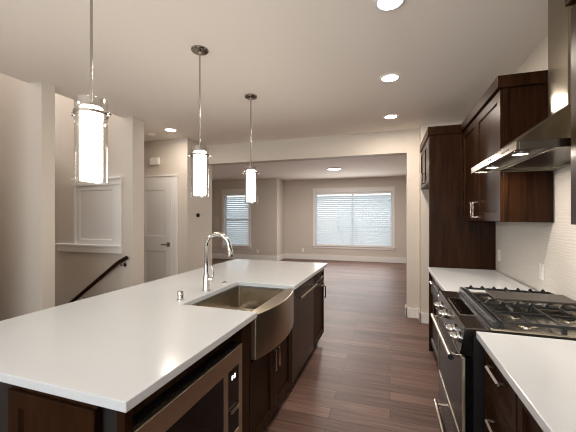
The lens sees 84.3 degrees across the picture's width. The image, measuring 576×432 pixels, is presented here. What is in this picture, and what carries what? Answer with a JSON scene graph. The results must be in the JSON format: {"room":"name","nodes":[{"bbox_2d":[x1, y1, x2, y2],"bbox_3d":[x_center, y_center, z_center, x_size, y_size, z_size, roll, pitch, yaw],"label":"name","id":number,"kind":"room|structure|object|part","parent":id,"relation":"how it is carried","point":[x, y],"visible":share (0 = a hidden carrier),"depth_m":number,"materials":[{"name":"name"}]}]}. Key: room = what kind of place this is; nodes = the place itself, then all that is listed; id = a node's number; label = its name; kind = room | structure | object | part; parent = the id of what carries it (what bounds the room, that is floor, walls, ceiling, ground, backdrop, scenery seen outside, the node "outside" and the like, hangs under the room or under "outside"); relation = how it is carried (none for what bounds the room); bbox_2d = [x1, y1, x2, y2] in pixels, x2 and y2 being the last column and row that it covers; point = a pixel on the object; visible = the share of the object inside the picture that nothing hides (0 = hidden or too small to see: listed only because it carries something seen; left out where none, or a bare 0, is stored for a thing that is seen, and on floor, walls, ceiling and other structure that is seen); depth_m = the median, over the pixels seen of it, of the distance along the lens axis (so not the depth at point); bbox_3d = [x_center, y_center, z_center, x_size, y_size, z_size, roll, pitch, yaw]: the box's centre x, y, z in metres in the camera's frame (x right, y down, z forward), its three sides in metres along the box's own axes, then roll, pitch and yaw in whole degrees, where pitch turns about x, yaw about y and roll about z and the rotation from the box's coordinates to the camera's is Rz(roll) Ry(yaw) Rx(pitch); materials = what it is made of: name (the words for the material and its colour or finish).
{"room":"kitchen","nodes":[
{"label":"kitchen","id":0,"kind":"room"},
{"bbox_2d":[0,73,27,320],"bbox_3d":[-3.565,0.860,3.456,2.300,5.200,0.125,0,0,18],"label":"wall","id":1,"kind":"structure","parent":0,"point":[13,91],"depth_m":3.11,"materials":[{"name":"beige paint"}]},
{"bbox_2d":[28,81,54,313],"bbox_3d":[-2.384,0.090,3.078,0.180,2.740,0.125,0,0,18],"label":"column","id":2,"kind":"structure","parent":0,"point":[41,95],"depth_m":3.03,"materials":[{"name":"beige paint"}]},
{"bbox_2d":[59,183,72,243],"bbox_3d":[-3.055,-0.052,4.396,0.267,0.835,0.035,0,0,18],"label":"wall","id":3,"kind":"structure","parent":0,"point":[65,189],"depth_m":4.37,"materials":[{"name":"beige paint"}]},
{"bbox_2d":[55,93,121,305],"bbox_3d":[-4.647,-0.240,4.977,5.310,7.400,0.100,0,0,18],"label":"wall","id":4,"kind":"structure","parent":0,"point":[74,271],"depth_m":4.37,"materials":[{"name":"beige paint"}]},
{"bbox_2d":[55,176,121,253],"bbox_3d":[-2.677,-0.026,4.252,1.125,0.997,0.073,0,0,18],"label":"trim","id":5,"kind":"structure","parent":4,"relation":"attached to","point":[97,204],"depth_m":4.23,"materials":[{"name":"white paint"}]},
{"bbox_3d":[-2.677,0.418,4.252,1.125,0.107,0.073,0,0,18],"label":"sill","id":6,"kind":"part","parent":5,"relation":"part of","materials":[{"name":"white paint"}]},
{"bbox_3d":[-2.566,-0.028,4.246,0.680,0.785,0.014,0,0,18],"label":"panel","id":7,"kind":"part","parent":5,"relation":"part of","materials":[{"name":"white paint"}]},
{"bbox_3d":[-2.543,-0.080,4.220,0.839,0.890,0.053,0,0,18],"label":"casing","id":8,"kind":"part","parent":5,"relation":"part of","materials":[{"name":"white paint"}]},
{"bbox_2d":[69,256,127,302],"bbox_3d":[-2.710,1.014,4.245,1.474,1.050,0.107,0,0,18],"label":"handrail","id":9,"kind":"object","parent":4,"relation":"attached to","point":[123,259],"visible":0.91,"depth_m":4.10,"materials":[{"name":"brown wood"}]},
{"bbox_2d":[122,116,143,288],"bbox_3d":[-2.029,0.090,4.169,0.170,2.740,0.200,0,0,18],"label":"wall","id":10,"kind":"structure","parent":0,"point":[132,127],"depth_m":4.09,"materials":[{"name":"beige paint"}]},
{"bbox_2d":[144,138,211,273],"bbox_3d":[-2.884,0.090,5.940,2.880,2.740,0.750,0,0,18],"label":"wall","id":11,"kind":"structure","parent":0,"point":[193,232],"depth_m":5.28,"materials":[{"name":"beige paint"}]},
{"bbox_2d":[150,157,159,164],"bbox_3d":[-2.225,-0.930,5.310,0.180,0.120,0.043,0,0,18],"label":"door chime","id":12,"kind":"object","parent":11,"relation":"attached to","point":[153,161],"visible":1,"depth_m":5.29,"materials":[{"name":"white plastic"}]},
{"bbox_2d":[144,174,178,282],"bbox_3d":[-2.220,0.383,5.283,0.885,2.155,0.091,0,0,18],"label":"door","id":13,"kind":"structure","parent":11,"relation":"in","point":[160,191],"depth_m":5.27,"materials":[{"name":"white paint"}]},
{"bbox_2d":[212,178,284,255],"bbox_3d":[-1.661,0.090,11.455,3.040,2.740,1.000,0,0,18],"label":"wall","id":14,"kind":"structure","parent":0,"point":[268,207],"depth_m":10.75,"materials":[{"name":"beige paint"}]},
{"bbox_2d":[221,189,250,248],"bbox_3d":[-1.773,0.060,11.007,1.150,2.040,0.180,0,0,18],"label":"window","id":15,"kind":"structure","parent":14,"relation":"in","point":[224,191],"depth_m":10.93,"materials":[{"name":"white paint"}]},
{"bbox_2d":[224,194,247,244],"bbox_3d":[-1.776,0.086,10.999,0.928,1.765,0.062,0,0,18],"label":"window blind","id":16,"kind":"object","parent":15,"relation":"attached to","point":[238,236],"visible":0.89,"depth_m":10.99,"materials":[{"name":"white paint"}]},
{"bbox_2d":[0,0,547,180],"bbox_3d":[-0.970,-1.405,4.669,8.500,0.250,13.700,0,0,18],"label":"ceiling","id":17,"kind":"structure","parent":0,"point":[314,68],"depth_m":2.60,"materials":[{"name":"white paint"}]},
{"bbox_2d":[71,0,111,179],"bbox_3d":[-0.907,-0.724,1.467,0.145,1.130,0.145,0,0,-45],"label":"pendant light","id":18,"kind":"object","parent":17,"relation":"hanging from","point":[91,118],"visible":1,"depth_m":1.44,"materials":[{"name":"white glass"}]},
{"bbox_3d":[-0.907,-0.341,1.467,0.092,0.329,0.092,0,0,18],"label":"lamp shade","id":19,"kind":"part","parent":18,"relation":"part of","materials":[{"name":"white glass"}]},
{"bbox_3d":[-0.907,-0.892,1.467,0.012,0.715,0.012,0,0,18],"label":"stem","id":20,"kind":"part","parent":18,"relation":"part of","materials":[{"name":"silver metal"}]},
{"bbox_2d":[146,133,154,136],"bbox_3d":[-2.115,-1.261,4.900,0.130,0.038,0.130,0,0,18],"label":"smoke detector","id":21,"kind":"object","parent":17,"relation":"attached to","point":[147,134],"visible":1,"depth_m":4.86,"materials":[{"name":"white plastic"}]},
{"bbox_2d":[164,128,176,131],"bbox_3d":[-1.726,-1.276,4.670,0.184,0.006,0.184,0,0,18],"label":"recessed light","id":22,"kind":"object","parent":17,"relation":"in","point":[165,129],"visible":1,"depth_m":4.68,"materials":[{"name":"white"}]},
{"bbox_2d":[188,45,211,194],"bbox_3d":[-0.674,-0.720,2.432,0.145,1.130,0.145,0,0,-45],"label":"pendant light","id":23,"kind":"object","parent":17,"relation":"hanging from","point":[199,156],"visible":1,"depth_m":2.40,"materials":[{"name":"white glass"}]},
{"bbox_3d":[-0.674,-0.888,2.432,0.012,0.715,0.012,0,0,18],"label":"stem","id":24,"kind":"part","parent":23,"relation":"part of","materials":[{"name":"silver metal"}]},
{"bbox_3d":[-0.674,-0.337,2.432,0.092,0.329,0.092,0,0,18],"label":"lamp shade","id":25,"kind":"part","parent":23,"relation":"part of","materials":[{"name":"white glass"}]},
{"bbox_2d":[242,94,258,200],"bbox_3d":[-0.392,-0.714,3.360,0.145,1.130,0.145,0,0,-45],"label":"pendant light","id":26,"kind":"object","parent":17,"relation":"hanging from","point":[250,174],"visible":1,"depth_m":3.33,"materials":[{"name":"white glass"}]},
{"bbox_3d":[-0.392,-0.882,3.360,0.012,0.715,0.012,0,0,18],"label":"stem","id":27,"kind":"part","parent":26,"relation":"part of","materials":[{"name":"silver metal"}]},
{"bbox_3d":[-0.392,-0.331,3.360,0.092,0.329,0.092,0,0,18],"label":"lamp shade","id":28,"kind":"part","parent":26,"relation":"part of","materials":[{"name":"white glass"}]},
{"bbox_2d":[327,167,340,169],"bbox_3d":[1.217,-1.264,8.379,0.370,0.032,0.370,0,0,18],"label":"recessed light","id":29,"kind":"object","parent":17,"relation":"in","point":[331,168],"visible":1,"depth_m":8.25,"materials":[{"name":"white paint"}]},
{"bbox_2d":[374,0,405,11],"bbox_3d":[0.605,-1.276,1.885,0.184,0.006,0.184,0,0,18],"label":"recessed light","id":30,"kind":"object","parent":17,"relation":"in","point":[380,5],"visible":1,"depth_m":1.91,"materials":[{"name":"white paint"}]},
{"bbox_2d":[380,73,400,82],"bbox_3d":[0.938,-1.276,2.923,0.184,0.006,0.184,0,0,18],"label":"recessed light","id":31,"kind":"object","parent":17,"relation":"in","point":[391,77],"visible":1,"depth_m":2.91,"materials":[{"name":"white"}]},
{"bbox_2d":[383,114,397,118],"bbox_3d":[1.311,-1.276,4.053,0.184,0.006,0.184,0,0,18],"label":"recessed light","id":32,"kind":"object","parent":17,"relation":"in","point":[391,116],"visible":1,"depth_m":4.04,"materials":[{"name":"white"}]},
{"bbox_2d":[207,130,406,165],"bbox_3d":[0.172,-1.113,5.259,3.355,0.335,0.180,0,0,18],"label":"beam","id":33,"kind":"structure","parent":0,"point":[386,143],"depth_m":5.11,"materials":[{"name":"beige paint"}]},
{"bbox_2d":[212,258,446,431],"bbox_3d":[-0.970,1.510,4.669,8.500,0.100,13.700,0,0,18],"label":"floor","id":34,"kind":"structure","parent":0,"point":[372,367],"depth_m":3.11,"materials":[{"name":"brown wood"}]},
{"bbox_2d":[0,382,132,431],"bbox_3d":[-0.875,1.020,1.118,0.793,0.881,0.040,0,0,19],"label":"island base","id":35,"kind":"object","parent":34,"relation":"on","point":[22,409],"visible":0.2,"depth_m":1.08,"materials":[{"name":"brown wood"}]},
{"bbox_3d":[-0.807,1.039,1.088,0.410,0.842,0.026,0,0,19],"label":"framed panel","id":36,"kind":"part","parent":35,"relation":"part of","materials":[{"name":"brown wood"}]},
{"bbox_3d":[-0.805,0.599,1.095,0.410,0.039,0.014,0,0,19],"label":"rail","id":37,"kind":"part","parent":35,"relation":"part of","materials":[{"name":"brown wood"}]},
{"bbox_3d":[-0.513,1.020,1.001,0.033,0.881,0.032,0,0,19],"label":"corner post","id":38,"kind":"part","parent":35,"relation":"part of","materials":[{"name":"brown wood"}]},
{"bbox_2d":[133,324,248,431],"bbox_3d":[-0.587,1.020,1.493,0.560,0.881,0.852,0,0,19],"label":"base cabinet","id":39,"kind":"object","parent":34,"relation":"on","point":[242,336],"visible":0.12,"depth_m":1.74,"materials":[{"name":"brown wood"}]},
{"bbox_2d":[133,342,241,431],"bbox_3d":[-0.598,0.926,1.445,0.511,0.488,0.751,0,0,19],"label":"microwave","id":40,"kind":"object","parent":39,"relation":"in","point":[208,398],"visible":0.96,"depth_m":1.40,"materials":[{"name":"silver metal"}]},
{"bbox_3d":[-0.291,0.943,1.638,0.023,0.335,0.116,0,0,19],"label":"control panel","id":41,"kind":"part","parent":40,"relation":"part of","materials":[{"name":"black glass"}]},
{"bbox_2d":[237,285,290,431],"bbox_3d":[-0.328,1.020,2.267,0.560,0.881,0.778,0,0,19],"label":"base cabinet","id":42,"kind":"object","parent":34,"relation":"on","point":[270,374],"visible":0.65,"depth_m":2.11,"materials":[{"name":"brown wood"}]},
{"bbox_3d":[-0.169,1.101,2.009,0.020,0.507,0.383,0,0,19],"label":"door","id":43,"kind":"part","parent":42,"relation":"part of","materials":[{"name":"brown wood"}]},
{"bbox_3d":[-0.091,0.970,2.151,0.037,0.144,0.014,0,0,19],"label":"handle","id":44,"kind":"part","parent":42,"relation":"part of","materials":[{"name":"silver metal"}]},
{"bbox_3d":[-0.069,0.970,2.217,0.037,0.144,0.014,0,0,19],"label":"handle","id":45,"kind":"part","parent":42,"relation":"part of","materials":[{"name":"silver metal"}]},
{"bbox_3d":[-0.045,1.101,2.376,0.020,0.507,0.385,0,0,19],"label":"door","id":46,"kind":"part","parent":42,"relation":"part of","materials":[{"name":"brown wood"}]},
{"bbox_2d":[291,277,317,383],"bbox_3d":[-0.074,1.022,2.980,0.587,0.875,0.728,0,0,19],"label":"dishwasher","id":47,"kind":"object","parent":34,"relation":"on","point":[302,331],"visible":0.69,"depth_m":2.86,"materials":[{"name":"silver metal"}]},
{"bbox_3d":[0.177,0.670,2.899,0.060,0.025,0.570,0,0,19],"label":"handle","id":48,"kind":"part","parent":47,"relation":"part of","materials":[{"name":"silver metal"}]},
{"bbox_2d":[313,269,325,346],"bbox_3d":[0.112,1.020,3.578,0.560,0.881,0.515,0,0,19],"label":"base cabinet","id":49,"kind":"object","parent":34,"relation":"on","point":[319,297],"visible":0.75,"depth_m":3.52,"materials":[{"name":"brown wood"}]},
{"bbox_2d":[0,259,327,412],"bbox_3d":[-0.579,0.561,2.538,1.212,0.033,2.975,0,0,19],"label":"countertop","id":50,"kind":"structure","parent":49,"relation":"on","point":[113,350],"depth_m":1.48,"materials":[{"name":"white stone"}]},
{"bbox_2d":[177,290,183,299],"bbox_3d":[-0.711,0.517,2.100,0.048,0.056,0.048,0,0,19],"label":"air gap","id":51,"kind":"object","parent":50,"relation":"on","point":[180,294],"visible":1,"depth_m":2.08,"materials":[{"name":"silver metal"}]},
{"bbox_2d":[202,232,232,290],"bbox_3d":[-0.514,0.329,2.337,0.242,0.431,0.058,0,0,11],"label":"kitchen faucet","id":52,"kind":"object","parent":50,"relation":"on","point":[207,279],"visible":1,"depth_m":2.34,"materials":[{"name":"silver metal"}]},
{"bbox_2d":[193,286,293,359],"bbox_3d":[-0.285,0.696,2.250,0.562,0.264,0.729,0,0,19],"label":"farmhouse sink","id":53,"kind":"object","parent":50,"relation":"in","point":[274,308],"visible":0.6,"depth_m":2.19,"materials":[{"name":"silver metal"}]},
{"bbox_3d":[-0.336,0.677,2.267,0.455,0.196,0.729,0,0,19],"label":"bowl","id":54,"kind":"part","parent":53,"relation":"part of","materials":[{"name":"silver metal"}]},
{"bbox_3d":[0.333,0.666,3.504,0.020,0.157,0.508,0,0,19],"label":"drawer","id":55,"kind":"part","parent":49,"relation":"part of","materials":[{"name":"brown wood"}]},
{"bbox_3d":[0.333,1.052,3.504,0.020,0.605,0.508,0,0,19],"label":"door","id":56,"kind":"part","parent":49,"relation":"part of","materials":[{"name":"brown wood"}]},
{"bbox_2d":[430,275,442,362],"bbox_3d":[1.644,1.020,2.803,0.653,0.881,1.186,0,0,18],"label":"base cabinet","id":57,"kind":"object","parent":34,"relation":"on","point":[435,288],"visible":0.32,"depth_m":3.16,"materials":[{"name":"brown wood"}]},
{"bbox_3d":[1.468,0.666,3.170,0.020,0.157,0.586,0,0,18],"label":"drawer","id":58,"kind":"part","parent":57,"relation":"part of","materials":[{"name":"brown wood"}]},
{"bbox_3d":[1.468,1.052,3.170,0.020,0.605,0.586,0,0,18],"label":"door","id":59,"kind":"part","parent":57,"relation":"part of","materials":[{"name":"brown wood"}]},
{"bbox_2d":[428,267,537,293],"bbox_3d":[1.648,0.561,2.801,0.644,0.033,1.191,0,0,18],"label":"countertop","id":60,"kind":"structure","parent":57,"relation":"on","point":[448,279],"depth_m":2.77,"materials":[{"name":"white stone"}]},
{"bbox_2d":[427,124,495,350],"bbox_3d":[1.833,0.240,3.378,0.644,2.440,0.041,0,0,18],"label":"panel","id":61,"kind":"object","parent":34,"relation":"on","point":[454,242],"visible":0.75,"depth_m":3.40,"materials":[{"name":"brown wood"}]},
{"bbox_3d":[1.833,-0.935,3.378,0.644,0.090,0.041,0,0,18],"label":"crown","id":62,"kind":"part","parent":61,"relation":"part of","materials":[{"name":"brown wood"}]},
{"bbox_2d":[484,349,516,431],"bbox_3d":[1.133,1.020,1.212,0.655,0.881,0.400,0,0,18],"label":"base cabinet","id":63,"kind":"object","parent":34,"relation":"on","point":[500,399],"visible":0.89,"depth_m":1.30,"materials":[{"name":"brown wood"}]},
{"bbox_3d":[0.827,0.860,1.268,0.039,0.014,0.164,0,0,18],"label":"handle","id":64,"kind":"part","parent":63,"relation":"part of","materials":[{"name":"silver metal"}]},
{"bbox_3d":[0.827,0.633,1.268,0.039,0.014,0.164,0,0,18],"label":"handle","id":65,"kind":"part","parent":63,"relation":"part of","materials":[{"name":"silver metal"}]},
{"bbox_3d":[0.868,0.920,1.297,0.020,0.280,0.394,0,0,18],"label":"drawer","id":66,"kind":"part","parent":63,"relation":"part of","materials":[{"name":"brown wood"}]},
{"bbox_2d":[431,285,575,431],"bbox_3d":[1.281,0.971,1.846,0.759,0.978,0.828,0,0,18],"label":"gas range","id":67,"kind":"object","parent":34,"relation":"on","point":[463,312],"visible":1,"depth_m":1.70,"materials":[{"name":"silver metal"}]},
{"bbox_3d":[0.928,1.235,1.887,0.061,0.027,0.520,0,0,18],"label":"handle","id":68,"kind":"part","parent":67,"relation":"part of","materials":[{"name":"silver metal"}]},
{"bbox_3d":[0.950,0.708,1.952,0.058,0.027,0.722,0,0,18],"label":"handle","id":69,"kind":"part","parent":67,"relation":"part of","materials":[{"name":"silver metal"}]},
{"bbox_3d":[1.000,1.234,1.936,0.046,0.203,0.814,0,0,18],"label":"storage drawer","id":70,"kind":"part","parent":67,"relation":"part of","materials":[{"name":"grey metal"}]},
{"bbox_3d":[0.984,0.905,1.941,0.013,0.439,0.814,0,0,18],"label":"oven door","id":71,"kind":"part","parent":67,"relation":"part of","materials":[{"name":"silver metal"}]},
{"bbox_3d":[0.994,0.618,1.938,0.060,0.125,0.822,0,0,18],"label":"control panel","id":72,"kind":"part","parent":67,"relation":"part of","materials":[{"name":"grey metal"}]},
{"bbox_3d":[1.002,0.905,1.935,0.044,0.435,0.810,0,0,18],"label":"oven glass","id":73,"kind":"part","parent":67,"relation":"part of","materials":[{"name":"black"}]},
{"bbox_3d":[0.872,0.613,1.632,0.022,0.060,0.059,0,0,18],"label":"knob","id":74,"kind":"part","parent":67,"relation":"part of","materials":[{"name":"silver metal"}]},
{"bbox_3d":[1.049,0.538,1.929,0.084,0.002,0.387,0,0,18],"label":"display frame","id":75,"kind":"part","parent":67,"relation":"part of","materials":[{"name":"silver metal"}]},
{"bbox_3d":[1.116,0.519,1.894,0.024,0.039,0.792,0,0,18],"label":"rail","id":76,"kind":"part","parent":67,"relation":"part of","materials":[{"name":"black metal"}]},
{"bbox_2d":[439,291,575,340],"bbox_3d":[1.314,0.549,1.835,0.691,0.021,0.828,0,0,18],"label":"cooktop","id":77,"kind":"object","parent":67,"relation":"in","point":[466,316],"depth_m":1.68,"materials":[{"name":"black metal"}]},
{"bbox_3d":[1.226,0.534,1.728,0.096,0.009,0.096,0,0,18],"label":"burner","id":78,"kind":"part","parent":67,"relation":"part of","materials":[{"name":"silver metal"}]},
{"bbox_3d":[1.369,0.532,1.818,0.576,0.014,0.826,0,0,18],"label":"trim","id":79,"kind":"part","parent":67,"relation":"part of","materials":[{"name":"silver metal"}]},
{"bbox_3d":[1.177,0.534,1.576,0.096,0.009,0.096,0,0,18],"label":"burner","id":80,"kind":"part","parent":67,"relation":"part of","materials":[{"name":"silver metal"}]},
{"bbox_3d":[1.455,0.534,1.655,0.096,0.009,0.096,0,0,18],"label":"burner","id":81,"kind":"part","parent":67,"relation":"part of","materials":[{"name":"silver metal"}]},
{"bbox_2d":[517,395,542,431],"bbox_3d":[0.935,1.020,0.591,0.653,0.881,0.897,0,0,18],"label":"base cabinet","id":82,"kind":"object","parent":34,"relation":"on","point":[526,422],"visible":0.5,"depth_m":1.05,"materials":[{"name":"brown wood"}]},
{"bbox_2d":[476,331,575,431],"bbox_3d":[0.699,0.561,-0.160,0.644,0.033,3.322,0,0,18],"label":"countertop","id":83,"kind":"structure","parent":82,"relation":"on","point":[541,371],"depth_m":1.12,"materials":[{"name":"white stone"}]},
{"bbox_2d":[285,176,405,257],"bbox_3d":[2.556,0.090,10.522,5.560,2.740,0.200,0,0,18],"label":"wall","id":84,"kind":"structure","parent":0,"point":[298,193],"depth_m":10.91,"materials":[{"name":"beige paint"}]},
{"bbox_2d":[212,253,405,262],"bbox_3d":[0.905,1.375,10.516,8.500,0.170,0.820,0,0,18],"label":"baseboard","id":85,"kind":"structure","parent":84,"relation":"attached to","point":[292,256],"depth_m":10.70,"materials":[{"name":"white paint"}]},
{"bbox_2d":[312,186,394,249],"bbox_3d":[2.147,0.040,10.590,2.710,2.040,0.180,0,0,18],"label":"window","id":86,"kind":"structure","parent":84,"relation":"in","point":[384,188],"depth_m":10.47,"materials":[{"name":"white paint"}]},
{"bbox_3d":[2.127,0.973,10.528,2.710,0.025,0.049,0,0,18],"label":"sill","id":87,"kind":"part","parent":86,"relation":"part of","materials":[{"name":"white paint"}]},
{"bbox_2d":[316,191,391,246],"bbox_3d":[2.144,0.066,10.582,2.488,1.765,0.062,0,0,18],"label":"window blind","id":88,"kind":"object","parent":86,"relation":"attached to","point":[342,229],"visible":1,"depth_m":10.55,"materials":[{"name":"white paint"}]},
{"bbox_3d":[2.144,0.937,10.581,2.488,0.022,0.050,0,0,18],"label":"rail","id":89,"kind":"part","parent":88,"relation":"part of","materials":[{"name":"white paint"}]},
{"bbox_2d":[406,128,418,307],"bbox_3d":[1.843,0.090,4.697,0.170,2.740,0.170,0,0,18],"label":"wall column","id":90,"kind":"structure","parent":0,"point":[412,156],"depth_m":4.62,"materials":[{"name":"beige paint"}]},
{"bbox_2d":[405,304,418,317],"bbox_3d":[1.832,1.390,4.691,0.187,0.140,0.188,0,0,18],"label":"baseboard","id":91,"kind":"structure","parent":90,"relation":"attached to","point":[409,312],"depth_m":4.61,"materials":[{"name":"white paint"}]},
{"bbox_2d":[419,121,462,312],"bbox_3d":[2.652,0.090,4.332,1.595,2.740,0.370,0,0,18],"label":"wall","id":92,"kind":"structure","parent":0,"point":[423,193],"depth_m":4.39,"materials":[{"name":"beige paint"}]},
{"bbox_2d":[418,309,428,323],"bbox_3d":[2.156,1.390,4.383,0.652,0.140,0.200,0,0,18],"label":"baseboard","id":93,"kind":"structure","parent":92,"relation":"attached to","point":[423,317],"depth_m":4.37,"materials":[{"name":"white paint"}]},
{"bbox_2d":[496,34,575,300],"bbox_3d":[1.364,0.090,0.639,0.132,2.740,7.450,0,0,18],"label":"wall","id":94,"kind":"structure","parent":0,"point":[522,246],"depth_m":2.24,"materials":[{"name":"white tile"}]},
{"bbox_2d":[420,130,428,188],"bbox_3d":[1.973,-0.680,3.854,0.668,0.600,0.949,0,0,18],"label":"upper cabinet","id":95,"kind":"object","parent":94,"relation":"attached to","point":[424,147],"visible":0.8,"depth_m":3.88,"materials":[{"name":"brown wood"}]},
{"bbox_3d":[1.772,-0.634,4.167,0.020,0.502,0.470,0,0,18],"label":"door","id":96,"kind":"part","parent":95,"relation":"part of","materials":[{"name":"brown wood"}]},
{"bbox_3d":[1.985,-0.935,3.850,0.644,0.090,0.949,0,0,18],"label":"crown","id":97,"kind":"part","parent":95,"relation":"part of","materials":[{"name":"brown wood"}]},
{"bbox_3d":[1.628,-0.634,3.715,0.020,0.502,0.470,0,0,18],"label":"door","id":98,"kind":"part","parent":95,"relation":"part of","materials":[{"name":"brown wood"}]},
{"bbox_2d":[461,70,552,221],"bbox_3d":[1.785,-0.472,2.739,0.345,1.015,1.224,0,0,18],"label":"upper cabinet","id":99,"kind":"object","parent":94,"relation":"attached to","point":[513,104],"visible":0.88,"depth_m":2.20,"materials":[{"name":"brown wood"}]},
{"bbox_3d":[1.768,-0.426,3.091,0.020,0.917,0.558,0,0,18],"label":"door","id":100,"kind":"part","parent":99,"relation":"part of","materials":[{"name":"brown wood"}]},
{"bbox_3d":[1.666,-0.065,2.868,0.039,0.144,0.014,0,0,18],"label":"handle","id":101,"kind":"part","parent":99,"relation":"part of","materials":[{"name":"silver metal"}]},
{"bbox_3d":[1.643,-0.065,2.797,0.039,0.144,0.014,0,0,18],"label":"handle","id":102,"kind":"part","parent":99,"relation":"part of","materials":[{"name":"silver metal"}]},
{"bbox_3d":[1.691,-0.430,2.776,0.025,0.930,1.210,0,0,18],"label":"frame","id":103,"kind":"part","parent":99,"relation":"part of","materials":[{"name":"brown wood"}]},
{"bbox_3d":[1.584,-0.426,2.515,0.020,0.917,0.642,0,0,18],"label":"door","id":104,"kind":"part","parent":99,"relation":"part of","materials":[{"name":"brown wood"}]},
{"bbox_3d":[1.794,-0.938,2.736,0.326,0.085,1.224,0,0,18],"label":"crown","id":105,"kind":"part","parent":99,"relation":"part of","materials":[{"name":"brown wood"}]},
{"bbox_2d":[471,0,572,173],"bbox_3d":[1.401,-0.793,1.780,0.490,0.970,0.845,0,0,18],"label":"range hood","id":106,"kind":"object","parent":94,"relation":"attached to","point":[546,146],"visible":1,"depth_m":1.72,"materials":[{"name":"silver metal"}]},
{"bbox_3d":[1.402,-0.331,1.779,0.464,0.005,0.821,0,0,18],"label":"filter panel","id":107,"kind":"part","parent":106,"relation":"part of","materials":[{"name":"grey metal"}]},
{"bbox_2d":[539,263,543,279],"bbox_3d":[1.814,0.390,2.275,0.008,0.116,0.072,0,0,18],"label":"wall outlet","id":108,"kind":"object","parent":94,"relation":"attached to","point":[541,266],"visible":1,"depth_m":2.27,"materials":[{"name":"white plastic"}]},
{"bbox_2d":[565,0,575,224],"bbox_3d":[1.187,-0.472,0.875,0.345,1.015,0.919,0,0,18],"label":"upper cabinet","id":109,"kind":"object","parent":94,"relation":"attached to","point":[567,2],"visible":1,"depth_m":1.33,"materials":[{"name":"brown wood"}]},
{"bbox_3d":[1.196,-0.938,0.872,0.326,0.085,0.919,0,0,18],"label":"crown","id":110,"kind":"part","parent":109,"relation":"part of","materials":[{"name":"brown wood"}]},
{"bbox_3d":[1.141,-0.426,1.134,0.020,0.917,0.448,0,0,18],"label":"door","id":111,"kind":"part","parent":109,"relation":"part of","materials":[{"name":"brown wood"}]},
{"label":"outside","id":112,"kind":"structure","parent":0,"visible":0},
{"bbox_3d":[7.819,2.010,24.377,40.000,0.100,28.800,0,0,18],"label":"ground","id":113,"kind":"structure","parent":112,"visible":0},
{"bbox_2d":[227,193,390,243],"bbox_3d":[3.012,-1.590,17.412,14.700,7.100,5.600,0,0,18],"label":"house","id":114,"kind":"structure","parent":113,"relation":"on","point":[386,193],"depth_m":14.92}
]}

